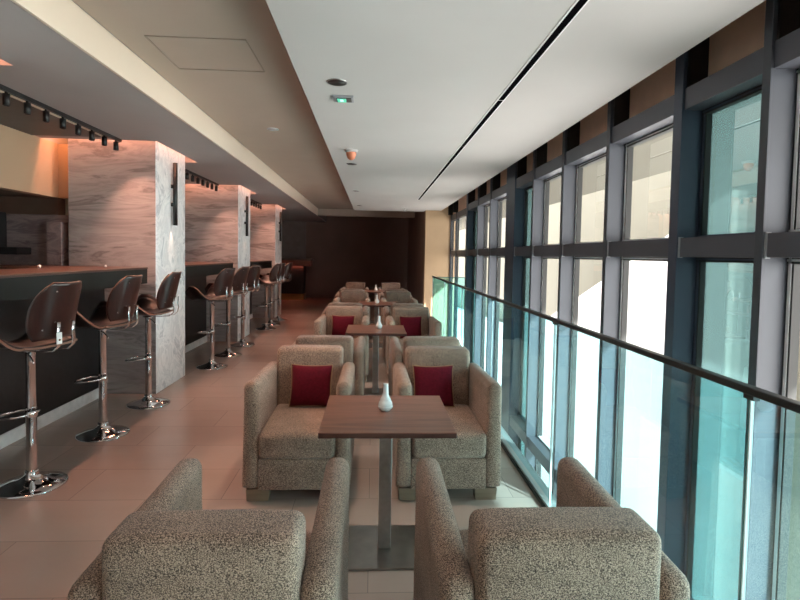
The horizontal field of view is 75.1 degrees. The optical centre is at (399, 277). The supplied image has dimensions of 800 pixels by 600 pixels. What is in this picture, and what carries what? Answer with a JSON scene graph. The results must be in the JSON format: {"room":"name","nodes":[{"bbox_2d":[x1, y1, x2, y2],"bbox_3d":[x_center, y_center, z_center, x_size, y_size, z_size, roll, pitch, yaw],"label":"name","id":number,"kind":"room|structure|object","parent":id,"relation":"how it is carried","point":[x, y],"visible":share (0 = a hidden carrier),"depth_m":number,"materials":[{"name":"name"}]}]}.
{"room":"lounge bar","nodes":[
{"label":"lounge bar","id":0,"kind":"room"},
{"bbox_2d":[0,189,40,196],"bbox_3d":[-4.956,-0.711,0.944,2.980,0.080,8.860,1,2,-3],"label":"ceiling","id":1,"kind":"structure","parent":0,"point":[2,192],"depth_m":5.20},
{"bbox_2d":[0,214,68,264],"bbox_3d":[-5.064,0.242,5.481,3.270,1.860,0.120,1,2,-3],"label":"wall","id":2,"kind":"structure","parent":0,"point":[23,230],"depth_m":5.45,"materials":[{"name":"wood"}]},
{"bbox_2d":[0,247,30,254],"bbox_3d":[-4.621,-0.290,5.305,1.520,0.075,0.230,1,2,-3],"label":"shelf","id":3,"kind":"object","parent":2,"relation":"attached to","point":[3,250],"visible":1,"depth_m":5.23,"materials":[{"name":"black wood"}]},
{"bbox_2d":[0,212,6,246],"bbox_3d":[-4.688,-0.510,5.312,1.180,0.360,0.170,1,2,-3],"label":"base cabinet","id":4,"kind":"object","parent":3,"relation":"on","point":[3,219],"visible":1,"depth_m":5.38,"materials":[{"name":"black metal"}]},
{"bbox_2d":[0,196,64,214],"bbox_3d":[-5.130,-0.778,5.423,3.100,0.180,0.140,1,2,-3],"label":"trim","id":5,"kind":"structure","parent":2,"relation":"on","point":[8,204],"depth_m":5.42,"materials":[{"name":"brown wood"}]},
{"bbox_2d":[47,222,68,265],"bbox_3d":[-3.555,-0.288,5.403,0.140,0.580,0.135,1,2,-3],"label":"trim","id":6,"kind":"structure","parent":2,"relation":"attached to","point":[57,232],"depth_m":5.34,"materials":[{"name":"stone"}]},
{"bbox_2d":[0,0,325,221],"bbox_3d":[-4.364,-1.688,7.116,4.780,0.400,21.200,1,2,-3],"label":"ceiling","id":7,"kind":"structure","parent":0,"point":[36,62],"depth_m":3.83,"materials":[{"name":"grey paint"}]},
{"bbox_2d":[0,124,58,197],"bbox_3d":[-3.575,-1.071,4.303,0.120,0.560,15.450,1,2,-3],"label":"wall","id":8,"kind":"structure","parent":7,"relation":"attached to","point":[28,163],"depth_m":4.96,"materials":[{"name":"beige paint"}]},
{"bbox_2d":[0,93,100,136],"bbox_3d":[-3.157,-1.337,4.102,0.675,0.018,1.830,1,2,-3],"label":"trim","id":9,"kind":"structure","parent":7,"relation":"attached to","point":[13,116],"depth_m":4.51,"materials":[{"name":"white paint"}]},
{"bbox_2d":[0,90,102,136],"bbox_3d":[-2.810,-1.330,4.130,0.020,0.022,1.850,1,2,-3],"label":"trim","id":10,"kind":"structure","parent":7,"relation":"attached to","point":[1,91],"depth_m":4.17,"materials":[{"name":"black metal"}]},
{"bbox_2d":[0,84,121,150],"bbox_3d":[-2.728,-1.272,4.262,0.046,0.125,1.800,1,2,-3],"label":"track light","id":11,"kind":"object","parent":7,"relation":"attached to","point":[5,96],"visible":1,"depth_m":4.08,"materials":[{"name":"black metal"}]},
{"bbox_2d":[58,144,67,198],"bbox_3d":[-5.040,-1.147,5.431,3.270,0.560,0.100,1,2,-3],"label":"trim","id":12,"kind":"structure","parent":7,"relation":"attached to","point":[62,148],"depth_m":5.46,"materials":[{"name":"beige paint"}]},
{"bbox_2d":[65,199,67,214],"bbox_3d":[-5.211,-1.292,8.723,3.270,0.560,0.100,1,2,-3],"label":"trim","id":13,"kind":"structure","parent":7,"relation":"attached to","point":[66,200],"depth_m":8.66,"materials":[{"name":"brown wood"}]},
{"bbox_2d":[11,0,317,215],"bbox_3d":[-1.902,-1.494,5.849,0.020,0.210,18.400,1,2,-3],"label":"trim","id":14,"kind":"structure","parent":7,"relation":"attached to","point":[66,18],"depth_m":3.48,"materials":[{"name":"white paint"}]},
{"bbox_2d":[185,169,218,190],"bbox_3d":[-2.896,-1.416,7.505,0.046,0.125,1.800,1,2,-3],"label":"track light","id":15,"kind":"object","parent":7,"relation":"attached to","point":[188,172],"visible":0.82,"depth_m":7.62,"materials":[{"name":"black metal"}]},
{"bbox_2d":[250,199,261,208],"bbox_3d":[-3.067,-1.561,10.797,0.046,0.125,1.800,1,2,-3],"label":"track light","id":16,"kind":"object","parent":7,"relation":"attached to","point":[251,200],"visible":0.63,"depth_m":11.15,"materials":[{"name":"black metal"}]},
{"bbox_2d":[73,0,352,208],"bbox_3d":[-0.506,-1.832,7.310,2.900,0.390,21.200,1,2,-3],"label":"ceiling","id":17,"kind":"structure","parent":0,"point":[245,104],"depth_m":3.79,"materials":[{"name":"beige paint"}]},
{"bbox_2d":[144,35,264,71],"bbox_3d":[-1.265,-1.483,3.460,0.610,0.010,0.566,1,2,-3],"label":"access panel","id":18,"kind":"object","parent":17,"relation":"attached to","point":[146,36],"visible":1,"depth_m":3.31,"materials":[{"name":"white paint"}]},
{"bbox_2d":[267,128,278,130],"bbox_3d":[-1.341,-1.571,5.494,0.126,0.005,0.126,1,2,-3],"label":"recessed light","id":19,"kind":"object","parent":17,"relation":"in","point":[270,129],"visible":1,"depth_m":5.50,"materials":[{"name":"metal"}]},
{"bbox_2d":[0,297,541,599],"bbox_3d":[-3.039,1.280,7.316,7.540,0.300,21.200,1,2,-3],"label":"floor","id":20,"kind":"structure","parent":0,"point":[48,540],"depth_m":3.49,"materials":[{"name":"tile"}]},
{"bbox_2d":[0,281,81,499],"bbox_3d":[-2.293,0.666,3.270,0.544,1.305,0.482,2,3,11],"label":"bar stool","id":21,"kind":"object","parent":20,"relation":"on","point":[51,316],"visible":1,"depth_m":3.22,"materials":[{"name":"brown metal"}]},
{"bbox_2d":[0,265,147,448],"bbox_3d":[-3.478,0.591,4.164,1.910,1.335,2.437,1,2,-3],"label":"bar counter","id":22,"kind":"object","parent":20,"relation":"on","point":[57,394],"depth_m":4.36,"materials":[{"name":"brown wood"}]},
{"bbox_2d":[0,265,147,277],"bbox_3d":[-3.464,-0.064,4.087,1.910,0.020,2.340,1,2,-3],"label":"countertop","id":23,"kind":"structure","parent":22,"relation":"on","point":[6,271],"depth_m":4.27,"materials":[{"name":"brown wood"}]},
{"bbox_2d":[74,275,142,442],"bbox_3d":[-2.376,0.624,4.210,0.544,1.305,0.482,1,2,5],"label":"bar stool","id":24,"kind":"object","parent":20,"relation":"on","point":[118,310],"visible":0.98,"depth_m":4.17,"materials":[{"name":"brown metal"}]},
{"bbox_2d":[68,139,184,393],"bbox_3d":[-2.995,-0.245,5.798,0.880,2.880,0.840,1,2,-3],"label":"marble column","id":25,"kind":"structure","parent":20,"relation":"on","point":[120,210],"depth_m":5.38,"materials":[{"name":"white stone"}]},
{"bbox_2d":[171,163,177,225],"bbox_3d":[-2.509,-0.931,5.782,0.069,0.690,0.048,1,2,-3],"label":"wall light","id":26,"kind":"object","parent":25,"relation":"attached to","point":[174,186],"visible":1,"depth_m":5.77,"materials":[{"name":"black metal"}]},
{"bbox_2d":[125,271,181,409],"bbox_3d":[-2.420,0.586,5.072,0.544,1.305,0.482,1,2,-2],"label":"bar stool","id":27,"kind":"object","parent":20,"relation":"on","point":[150,306],"visible":0.88,"depth_m":5.04,"materials":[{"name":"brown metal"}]},
{"bbox_2d":[67,458,349,599],"bbox_3d":[-0.500,1.007,1.629,0.645,0.830,0.811,1,2,-3],"label":"armchair","id":28,"kind":"object","parent":20,"relation":"on","point":[170,548],"visible":1,"depth_m":1.24,"materials":[{"name":"fabric"}]},
{"bbox_2d":[305,532,311,562],"bbox_3d":[-0.505,1.058,1.716,0.461,0.183,0.642,1,2,-3],"label":"seat cushion","id":29,"kind":"object","parent":28,"relation":"on","point":[308,534],"depth_m":1.93,"materials":[{"name":"fabric"}]},
{"bbox_2d":[185,262,232,352],"bbox_3d":[-3.650,0.445,7.461,1.910,1.335,2.427,1,2,-3],"label":"bar counter","id":30,"kind":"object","parent":20,"relation":"on","point":[196,273],"depth_m":7.99,"materials":[{"name":"brown wood"}]},
{"bbox_2d":[185,262,232,266],"bbox_3d":[-3.634,-0.209,7.360,1.910,0.020,2.280,1,2,-3],"label":"countertop","id":31,"kind":"structure","parent":30,"relation":"on","point":[187,264],"depth_m":7.50,"materials":[{"name":"brown wood"}]},
{"bbox_2d":[185,268,235,369],"bbox_3d":[-2.415,0.512,6.761,0.544,1.305,0.482,2,3,17],"label":"bar stool","id":32,"kind":"object","parent":20,"relation":"on","point":[220,290],"visible":1,"depth_m":6.68,"materials":[{"name":"brown leather"}]},
{"bbox_2d":[185,184,249,341],"bbox_3d":[-3.166,-0.391,9.090,0.880,2.880,0.840,1,2,-3],"label":"marble column","id":33,"kind":"structure","parent":20,"relation":"on","point":[215,228],"depth_m":8.66,"materials":[{"name":"white stone"}]},
{"bbox_2d":[244,196,248,235],"bbox_3d":[-2.679,-1.077,9.075,0.069,0.690,0.048,1,2,-3],"label":"wall light","id":34,"kind":"object","parent":33,"relation":"attached to","point":[246,211],"visible":1,"depth_m":9.06,"materials":[{"name":"black metal"}]},
{"bbox_2d":[205,266,249,357],"bbox_3d":[-2.465,0.477,7.563,0.544,1.305,0.482,2,3,11],"label":"bar stool","id":35,"kind":"object","parent":20,"relation":"on","point":[240,277],"visible":0.77,"depth_m":7.50,"materials":[{"name":"brown leather"}]},
{"bbox_2d":[230,265,260,346],"bbox_3d":[-2.511,0.440,8.395,0.544,1.305,0.482,2,3,21],"label":"bar stool","id":36,"kind":"object","parent":20,"relation":"on","point":[254,271],"visible":0.63,"depth_m":8.34,"materials":[{"name":"brown leather"}]},
{"bbox_2d":[250,260,271,318],"bbox_3d":[-3.820,0.299,10.754,1.910,1.335,2.427,1,2,-3],"label":"bar counter","id":37,"kind":"object","parent":20,"relation":"on","point":[264,264],"depth_m":11.34,"materials":[{"name":"brown wood"}]},
{"bbox_2d":[250,260,271,262],"bbox_3d":[-3.805,-0.354,10.652,1.910,0.020,2.280,1,2,-3],"label":"countertop","id":38,"kind":"structure","parent":37,"relation":"on","point":[251,261],"depth_m":11.20,"materials":[{"name":"brown wood"}]},
{"bbox_2d":[250,204,281,317],"bbox_3d":[-3.337,-0.536,12.382,0.880,2.880,0.840,1,2,-3],"label":"marble column","id":39,"kind":"structure","parent":20,"relation":"on","point":[265,244],"depth_m":11.97,"materials":[{"name":"white stone"}]},
{"bbox_2d":[279,212,281,240],"bbox_3d":[-2.850,-1.222,12.367,0.069,0.690,0.048,1,2,-3],"label":"wall light","id":40,"kind":"object","parent":39,"relation":"attached to","point":[280,222],"visible":1,"depth_m":12.35,"materials":[{"name":"black metal"}]},
{"bbox_2d":[255,263,281,329],"bbox_3d":[-2.605,0.358,10.245,0.544,1.305,0.482,2,3,13],"label":"bar stool","id":41,"kind":"object","parent":20,"relation":"on","point":[266,280],"visible":0.91,"depth_m":10.20,"materials":[{"name":"silver metal"}]},
{"bbox_2d":[259,263,285,325],"bbox_3d":[-2.669,0.329,10.890,0.544,1.305,0.482,2,3,17],"label":"bar stool","id":42,"kind":"object","parent":20,"relation":"on","point":[270,323],"visible":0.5,"depth_m":10.87,"materials":[{"name":"silver metal"}]},
{"bbox_2d":[266,262,292,320],"bbox_3d":[-2.676,0.298,11.613,0.544,1.305,0.482,2,3,11],"label":"bar stool","id":43,"kind":"object","parent":20,"relation":"on","point":[288,266],"visible":0.67,"depth_m":11.57,"materials":[{"name":"silver metal"}]},
{"bbox_2d":[281,258,313,299],"bbox_3d":[-3.941,0.023,17.026,2.120,1.340,0.620,1,2,-3],"label":"counter","id":44,"kind":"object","parent":20,"relation":"on","point":[294,289],"depth_m":16.83,"materials":[{"name":"brown wood"}]},
{"bbox_2d":[282,258,313,260],"bbox_3d":[-3.929,-0.617,16.999,2.120,0.060,0.620,1,2,-3],"label":"countertop","id":45,"kind":"structure","parent":44,"relation":"on","point":[299,259],"depth_m":16.73,"materials":[{"name":"brown wood"}]},
{"bbox_2d":[242,345,354,500],"bbox_3d":[-0.639,0.923,3.497,0.645,0.830,0.811,1,2,-3],"label":"armchair","id":46,"kind":"object","parent":20,"relation":"on","point":[283,449],"visible":0.74,"depth_m":3.14,"materials":[{"name":"fabric"}]},
{"bbox_2d":[258,404,335,458],"bbox_3d":[-0.636,0.983,3.415,0.461,0.183,0.642,1,2,-3],"label":"seat cushion","id":47,"kind":"object","parent":46,"relation":"on","point":[284,432],"depth_m":3.12,"materials":[{"name":"fabric"}]},
{"bbox_2d":[289,364,332,406],"bbox_3d":[-0.618,0.748,3.617,0.298,0.287,0.136,1,2,2],"label":"throw cushion","id":48,"kind":"object","parent":46,"relation":"on","point":[310,384],"visible":0.96,"depth_m":3.58,"materials":[{"name":"red fabric"}]},
{"bbox_2d":[292,335,364,394],"bbox_3d":[-0.638,0.876,4.593,0.645,0.830,0.811,1,2,-3],"label":"armchair","id":49,"kind":"object","parent":20,"relation":"on","point":[356,355],"visible":0.18,"depth_m":4.22,"materials":[{"name":"fabric"}]},
{"bbox_2d":[314,306,368,381],"bbox_3d":[-0.710,0.794,6.465,0.645,0.830,0.811,1,2,-3],"label":"armchair","id":50,"kind":"object","parent":20,"relation":"on","point":[322,325],"visible":0.31,"depth_m":6.67,"materials":[{"name":"fabric"}]},
{"bbox_2d":[331,315,354,337],"bbox_3d":[-0.722,0.617,6.583,0.298,0.287,0.136,1,2,2],"label":"throw cushion","id":51,"kind":"object","parent":50,"relation":"on","point":[340,324],"visible":0.69,"depth_m":6.54,"materials":[{"name":"red fabric"}]},
{"bbox_2d":[322,302,368,315],"bbox_3d":[-0.782,0.745,7.556,0.645,0.830,0.811,1,2,-3],"label":"armchair","id":52,"kind":"object","parent":20,"relation":"on","point":[365,308],"visible":0.16,"depth_m":7.17,"materials":[{"name":"fabric"}]},
{"bbox_2d":[333,290,369,324],"bbox_3d":[-0.869,0.662,9.428,0.645,0.830,0.811,1,2,-3],"label":"armchair","id":53,"kind":"object","parent":20,"relation":"on","point":[351,296],"visible":0.26,"depth_m":9.64,"materials":[{"name":"fabric"}]},
{"bbox_2d":[335,289,367,297],"bbox_3d":[-0.976,0.613,10.517,0.645,0.830,0.811,1,2,-3],"label":"armchair","id":54,"kind":"object","parent":20,"relation":"on","point":[340,290],"visible":0.16,"depth_m":10.12,"materials":[{"name":"fabric"}]},
{"bbox_2d":[341,282,368,296],"bbox_3d":[-1.073,0.531,12.388,0.645,0.830,0.811,1,2,-3],"label":"armchair","id":55,"kind":"object","parent":20,"relation":"on","point":[349,285],"visible":0.21,"depth_m":12.60,"materials":[{"name":"fabric"}]},
{"bbox_2d":[363,290,384,323],"bbox_3d":[-0.537,0.639,11.547,0.624,0.705,0.624,1,2,-3],"label":"pedestal table","id":56,"kind":"object","parent":20,"relation":"on","point":[368,291],"visible":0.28,"depth_m":11.50,"materials":[{"name":"wood"}]},
{"bbox_2d":[345,325,406,394],"bbox_3d":[-0.265,0.901,5.619,0.624,0.705,0.624,1,2,-3],"label":"pedestal table","id":57,"kind":"object","parent":20,"relation":"on","point":[352,330],"visible":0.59,"depth_m":5.58,"materials":[{"name":"wood"}]},
{"bbox_2d":[375,316,381,328],"bbox_3d":[-0.228,0.479,5.632,0.077,0.137,0.077,1,2,-3],"label":"bud vase","id":58,"kind":"object","parent":57,"relation":"on","point":[378,324],"visible":1,"depth_m":5.61,"materials":[{"name":"white ceramic"}]},
{"bbox_2d":[358,301,394,347],"bbox_3d":[-0.384,0.770,8.584,0.624,0.705,0.624,1,2,-3],"label":"pedestal table","id":59,"kind":"object","parent":20,"relation":"on","point":[369,304],"visible":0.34,"depth_m":8.54,"materials":[{"name":"wood"}]},
{"bbox_2d":[318,395,456,570],"bbox_3d":[-0.076,1.032,2.658,0.624,0.705,0.624,1,2,-3],"label":"pedestal table","id":60,"kind":"object","parent":20,"relation":"on","point":[384,546],"visible":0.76,"depth_m":2.62,"materials":[{"name":"brown wood"}]},
{"bbox_2d":[378,383,392,410],"bbox_3d":[-0.074,0.610,2.669,0.077,0.137,0.077,1,2,-3],"label":"bud vase","id":61,"kind":"object","parent":60,"relation":"on","point":[385,403],"visible":1,"depth_m":2.65,"materials":[{"name":"white ceramic"}]},
{"bbox_2d":[377,283,404,299],"bbox_3d":[-0.220,0.544,12.433,0.645,0.830,0.811,1,2,-3],"label":"armchair","id":62,"kind":"object","parent":20,"relation":"on","point":[384,286],"visible":0.2,"depth_m":12.64,"materials":[{"name":"fabric"}]},
{"bbox_2d":[379,289,412,316],"bbox_3d":[-0.093,0.627,10.564,0.645,0.830,0.811,1,2,-3],"label":"armchair","id":63,"kind":"object","parent":20,"relation":"on","point":[382,294],"visible":0.18,"depth_m":10.19,"materials":[{"name":"fabric"}]},
{"bbox_2d":[380,291,417,340],"bbox_3d":[-0.026,0.676,9.472,0.645,0.830,0.811,1,2,-3],"label":"armchair","id":64,"kind":"object","parent":20,"relation":"on","point":[391,296],"visible":0.35,"depth_m":9.68,"materials":[{"name":"fabric"}]},
{"bbox_2d":[383,303,429,356],"bbox_3d":[0.081,0.759,7.602,0.645,0.830,0.811,1,2,-3],"label":"armchair","id":65,"kind":"object","parent":20,"relation":"on","point":[386,311],"visible":0.2,"depth_m":7.21,"materials":[{"name":"fabric"}]},
{"bbox_2d":[385,307,441,381],"bbox_3d":[0.152,0.807,6.510,0.645,0.830,0.811,1,2,-3],"label":"armchair","id":66,"kind":"object","parent":20,"relation":"on","point":[430,326],"visible":0.24,"depth_m":6.71,"materials":[{"name":"fabric"}]},
{"bbox_2d":[398,338,402,349],"bbox_3d":[0.156,0.866,6.428,0.461,0.183,0.642,1,2,-3],"label":"seat cushion","id":67,"kind":"object","parent":66,"relation":"on","point":[400,340],"depth_m":6.31,"materials":[{"name":"fabric"}]},
{"bbox_2d":[399,316,421,338],"bbox_3d":[0.137,0.631,6.628,0.300,0.287,0.138,1,3,-11],"label":"throw cushion","id":68,"kind":"object","parent":66,"relation":"on","point":[412,325],"visible":0.75,"depth_m":6.59,"materials":[{"name":"red fabric"}]},
{"bbox_2d":[389,336,461,394],"bbox_3d":[0.235,0.890,4.638,0.645,0.830,0.811,1,2,-3],"label":"armchair","id":69,"kind":"object","parent":20,"relation":"on","point":[396,354],"visible":0.24,"depth_m":4.25,"materials":[{"name":"fabric"}]},
{"bbox_2d":[392,346,501,499],"bbox_3d":[0.283,0.938,3.546,0.645,0.830,0.811,1,2,-3],"label":"armchair","id":70,"kind":"object","parent":20,"relation":"on","point":[470,460],"visible":0.77,"depth_m":3.19,"materials":[{"name":"fabric"}]},
{"bbox_2d":[412,365,454,406],"bbox_3d":[0.236,0.761,3.662,0.300,0.287,0.138,1,3,-11],"label":"throw cushion","id":71,"kind":"object","parent":70,"relation":"on","point":[428,380],"visible":0.77,"depth_m":3.63,"materials":[{"name":"red fabric"}]},
{"bbox_2d":[411,404,485,457],"bbox_3d":[0.287,0.997,3.464,0.461,0.183,0.642,1,2,-3],"label":"seat cushion","id":72,"kind":"object","parent":70,"relation":"on","point":[470,427],"depth_m":3.16,"materials":[{"name":"fabric"}]},
{"bbox_2d":[413,457,689,599],"bbox_3d":[0.397,1.021,1.676,0.645,0.830,0.811,1,2,-3],"label":"armchair","id":73,"kind":"object","parent":20,"relation":"on","point":[588,546],"visible":1,"depth_m":1.29,"materials":[{"name":"fabric"}]},
{"bbox_2d":[459,529,468,559],"bbox_3d":[0.391,1.073,1.763,0.461,0.183,0.642,1,2,-3],"label":"seat cushion","id":74,"kind":"object","parent":73,"relation":"on","point":[464,534],"depth_m":1.97,"materials":[{"name":"fabric"}]},
{"bbox_2d":[282,221,305,289],"bbox_3d":[-5.276,-0.761,17.704,4.100,2.800,0.060,1,2,-3],"label":"wall","id":75,"kind":"structure","parent":0,"point":[293,232],"depth_m":17.74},
{"bbox_2d":[305,216,407,297],"bbox_3d":[-3.032,-0.880,17.921,8.600,3.700,0.150,1,2,-3],"label":"wall","id":76,"kind":"structure","parent":0,"point":[372,251],"depth_m":17.93,"materials":[{"name":"brown wood"}]},
{"bbox_2d":[407,211,424,303],"bbox_3d":[0.488,-0.648,15.182,0.150,3.600,5.700,1,2,-3],"label":"wall","id":77,"kind":"structure","parent":0,"point":[415,225],"depth_m":14.48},
{"bbox_2d":[318,209,414,217],"bbox_3d":[-0.923,-1.898,15.254,2.900,0.200,0.300,1,2,-3],"label":"trim","id":78,"kind":"structure","parent":77,"relation":"attached to","point":[321,212],"depth_m":15.11,"materials":[{"name":"beige paint"}]},
{"bbox_2d":[423,207,455,336],"bbox_3d":[0.910,1.037,12.271,0.740,6.700,0.300,1,2,-3],"label":"wall","id":79,"kind":"structure","parent":0,"point":[436,263],"depth_m":12.06,"materials":[{"name":"beige paint"}]},
{"bbox_2d":[448,215,451,336],"bbox_3d":[1.155,1.248,12.113,0.062,6.300,0.064,1,2,-3],"label":"trim","id":80,"kind":"structure","parent":79,"relation":"attached to","point":[451,215],"depth_m":12.03,"materials":[{"name":"grey metal"}]},
{"bbox_2d":[448,203,455,336],"bbox_3d":[1.150,1.264,11.738,0.150,6.300,0.690,1,2,-3],"label":"window","id":81,"kind":"structure","parent":79,"relation":"in","point":[450,207],"depth_m":11.97,"materials":[{"name":"black metal"}]},
{"bbox_2d":[266,0,764,211],"bbox_3d":[0.331,-1.468,4.563,2.025,0.450,15.600,1,2,-3],"label":"ceiling","id":82,"kind":"structure","parent":0,"point":[420,75],"depth_m":2.93,"materials":[{"name":"white paint"}]},
{"bbox_2d":[326,79,347,85],"bbox_3d":[-0.385,-1.193,3.175,0.132,0.005,0.132,1,2,-3],"label":"recessed light","id":83,"kind":"object","parent":82,"relation":"in","point":[333,82],"visible":1,"depth_m":3.17,"materials":[{"name":"metal"}]},
{"bbox_2d":[332,95,353,102],"bbox_3d":[-0.380,-1.203,3.495,0.140,0.026,0.130,1,2,-3],"label":"exit sign","id":84,"kind":"object","parent":82,"relation":"in","point":[336,98],"visible":1,"depth_m":3.46,"materials":[{"name":"plastic"}]},
{"bbox_2d":[345,149,357,159],"bbox_3d":[-0.491,-1.236,5.232,0.136,0.100,0.136,1,2,-3],"label":"smoke detector","id":85,"kind":"object","parent":82,"relation":"attached to","point":[350,153],"visible":1,"depth_m":5.19,"materials":[{"name":"white paint"}]},
{"bbox_2d":[417,0,589,199],"bbox_3d":[0.666,-1.192,3.590,0.052,0.005,12.200,1,2,-3],"label":"ceiling vent","id":86,"kind":"object","parent":82,"relation":"in","point":[578,5],"visible":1,"depth_m":2.90,"materials":[{"name":"metal"}]},
{"bbox_2d":[484,368,551,491],"bbox_3d":[29.793,5.147,21.821,58.050,0.100,100.000,1,2,-3],"label":"floor","id":87,"kind":"structure","parent":0,"point":[544,474],"depth_m":13.41,"materials":[{"name":"white"}]},
{"bbox_2d":[457,234,668,531],"bbox_3d":[4.436,1.221,24.290,0.250,6.620,32.100,1,2,-3],"label":"wall","id":88,"kind":"structure","parent":87,"relation":"on","point":[647,288],"depth_m":11.12,"materials":[{"name":"white paint"}]},
{"bbox_2d":[458,171,799,599],"bbox_3d":[4.709,-1.627,33.750,0.300,11.500,53.000,1,2,-3],"label":"neighbouring building","id":89,"kind":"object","parent":87,"relation":"on","point":[650,208],"visible":0.02,"depth_m":12.57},
{"bbox_2d":[459,131,672,230],"bbox_3d":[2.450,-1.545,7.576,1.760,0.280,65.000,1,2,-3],"label":"neighbouring building","id":90,"kind":"structure","parent":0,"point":[653,157],"depth_m":6.42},
{"bbox_3d":[1.210,4.766,4.884,0.800,0.100,15.600,1,2,-3],"label":"floor","id":91,"kind":"structure","parent":0,"visible":0},
{"bbox_2d":[453,212,456,336],"bbox_3d":[1.193,1.281,11.370,0.062,6.300,0.054,1,2,-3],"label":"trim","id":92,"kind":"structure","parent":91,"relation":"on","point":[456,212],"depth_m":11.29,"materials":[{"name":"grey metal"}]},
{"bbox_2d":[463,193,473,352],"bbox_3d":[1.242,1.361,9.557,0.152,6.300,0.124,1,2,-3],"label":"column","id":93,"kind":"structure","parent":91,"relation":"on","point":[469,214],"depth_m":9.45,"materials":[{"name":"grey metal"}]},
{"bbox_2d":[453,194,466,336],"bbox_3d":[1.216,1.320,10.480,0.150,6.300,1.730,1,2,-3],"label":"window","id":94,"kind":"structure","parent":93,"relation":"attached to","point":[459,206],"depth_m":11.21,"materials":[{"name":"black metal"}]},
{"bbox_2d":[467,187,477,362],"bbox_3d":[1.283,1.383,9.053,0.164,6.300,0.890,1,2,-3],"label":"window","id":95,"kind":"structure","parent":91,"relation":"on","point":[472,206],"depth_m":9.37,"materials":[{"name":"black metal"}]},
{"bbox_2d":[473,186,484,366],"bbox_3d":[1.293,1.404,8.579,0.152,6.300,0.064,1,2,-3],"label":"trim","id":96,"kind":"structure","parent":91,"relation":"on","point":[480,209],"depth_m":8.49,"materials":[{"name":"grey metal"}]},
{"bbox_2d":[477,179,489,369],"bbox_3d":[1.331,1.424,8.126,0.164,6.300,0.850,1,2,-3],"label":"window","id":97,"kind":"structure","parent":91,"relation":"on","point":[484,200],"depth_m":8.42,"materials":[{"name":"black metal"}]},
{"bbox_2d":[485,177,498,378],"bbox_3d":[1.340,1.444,7.671,0.152,6.300,0.064,1,2,-3],"label":"trim","id":98,"kind":"structure","parent":91,"relation":"on","point":[494,204],"depth_m":7.58,"materials":[{"name":"grey metal"}]},
{"bbox_2d":[490,168,506,381],"bbox_3d":[1.379,1.465,7.198,0.164,6.300,0.890,1,2,-3],"label":"window","id":99,"kind":"structure","parent":91,"relation":"on","point":[499,188],"depth_m":7.51,"materials":[{"name":"black metal"}]},
{"bbox_2d":[501,161,524,446],"bbox_3d":[1.398,1.493,6.553,0.152,6.300,0.404,1,2,-3],"label":"trim","id":100,"kind":"structure","parent":91,"relation":"on","point":[514,229],"depth_m":6.35,"materials":[{"name":"grey metal"}]},
{"bbox_2d":[510,151,532,454],"bbox_3d":[1.440,1.517,6.016,0.164,6.300,0.680,1,2,-3],"label":"window","id":101,"kind":"structure","parent":100,"relation":"attached to","point":[524,165],"depth_m":6.22,"materials":[{"name":"black metal"}]},
{"bbox_2d":[524,149,544,470],"bbox_3d":[1.445,1.533,5.651,0.152,6.300,0.054,1,2,-3],"label":"trim","id":102,"kind":"structure","parent":91,"relation":"on","point":[538,186],"depth_m":5.58,"materials":[{"name":"grey metal"}]},
{"bbox_2d":[552,129,576,498],"bbox_3d":[1.490,1.572,4.783,0.152,6.300,0.054,1,2,-3],"label":"trim","id":103,"kind":"structure","parent":91,"relation":"on","point":[569,173],"depth_m":4.71,"materials":[{"name":"grey metal"}]},
{"bbox_2d":[527,132,562,477],"bbox_3d":[1.482,1.553,5.217,0.164,6.300,0.820,1,2,-3],"label":"window","id":104,"kind":"structure","parent":103,"relation":"attached to","point":[548,168],"depth_m":5.49,"materials":[{"name":"black metal"}]},
{"bbox_2d":[555,103,607,483],"bbox_3d":[1.528,1.592,4.334,0.164,6.300,0.850,1,2,-3],"label":"window","id":105,"kind":"structure","parent":91,"relation":"on","point":[587,138],"depth_m":4.59,"materials":[{"name":"black metal"}]},
{"bbox_2d":[595,99,625,496],"bbox_3d":[1.537,1.611,3.885,0.152,6.300,0.054,1,2,-3],"label":"trim","id":106,"kind":"structure","parent":91,"relation":"on","point":[615,153],"depth_m":3.80,"materials":[{"name":"grey metal"}]},
{"bbox_2d":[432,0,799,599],"bbox_3d":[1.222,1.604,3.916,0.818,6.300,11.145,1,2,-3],"label":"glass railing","id":107,"kind":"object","parent":91,"relation":"on","point":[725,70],"depth_m":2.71,"materials":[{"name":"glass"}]},
{"bbox_2d":[607,59,675,504],"bbox_3d":[1.573,1.630,3.462,0.164,6.300,0.800,1,2,-3],"label":"window","id":108,"kind":"structure","parent":91,"relation":"on","point":[643,113],"depth_m":3.60,"materials":[{"name":"black metal"}]},
{"bbox_2d":[657,51,702,572],"bbox_3d":[1.582,1.650,3.022,0.152,6.300,0.084,1,2,-3],"label":"window frame","id":109,"kind":"structure","parent":91,"relation":"on","point":[687,124],"depth_m":2.93,"materials":[{"name":"grey metal"}]},
{"bbox_2d":[738,0,796,599],"bbox_3d":[1.616,1.679,2.366,0.152,6.300,0.049,1,2,-3],"label":"window frame","id":110,"kind":"structure","parent":91,"relation":"on","point":[779,86],"depth_m":2.28,"materials":[{"name":"grey metal"}]},
{"bbox_2d":[764,0,799,599],"bbox_3d":[1.652,1.698,1.935,0.164,6.300,0.820,1,2,-3],"label":"window","id":111,"kind":"structure","parent":91,"relation":"on","point":[787,44],"depth_m":2.25,"materials":[{"name":"black metal"}]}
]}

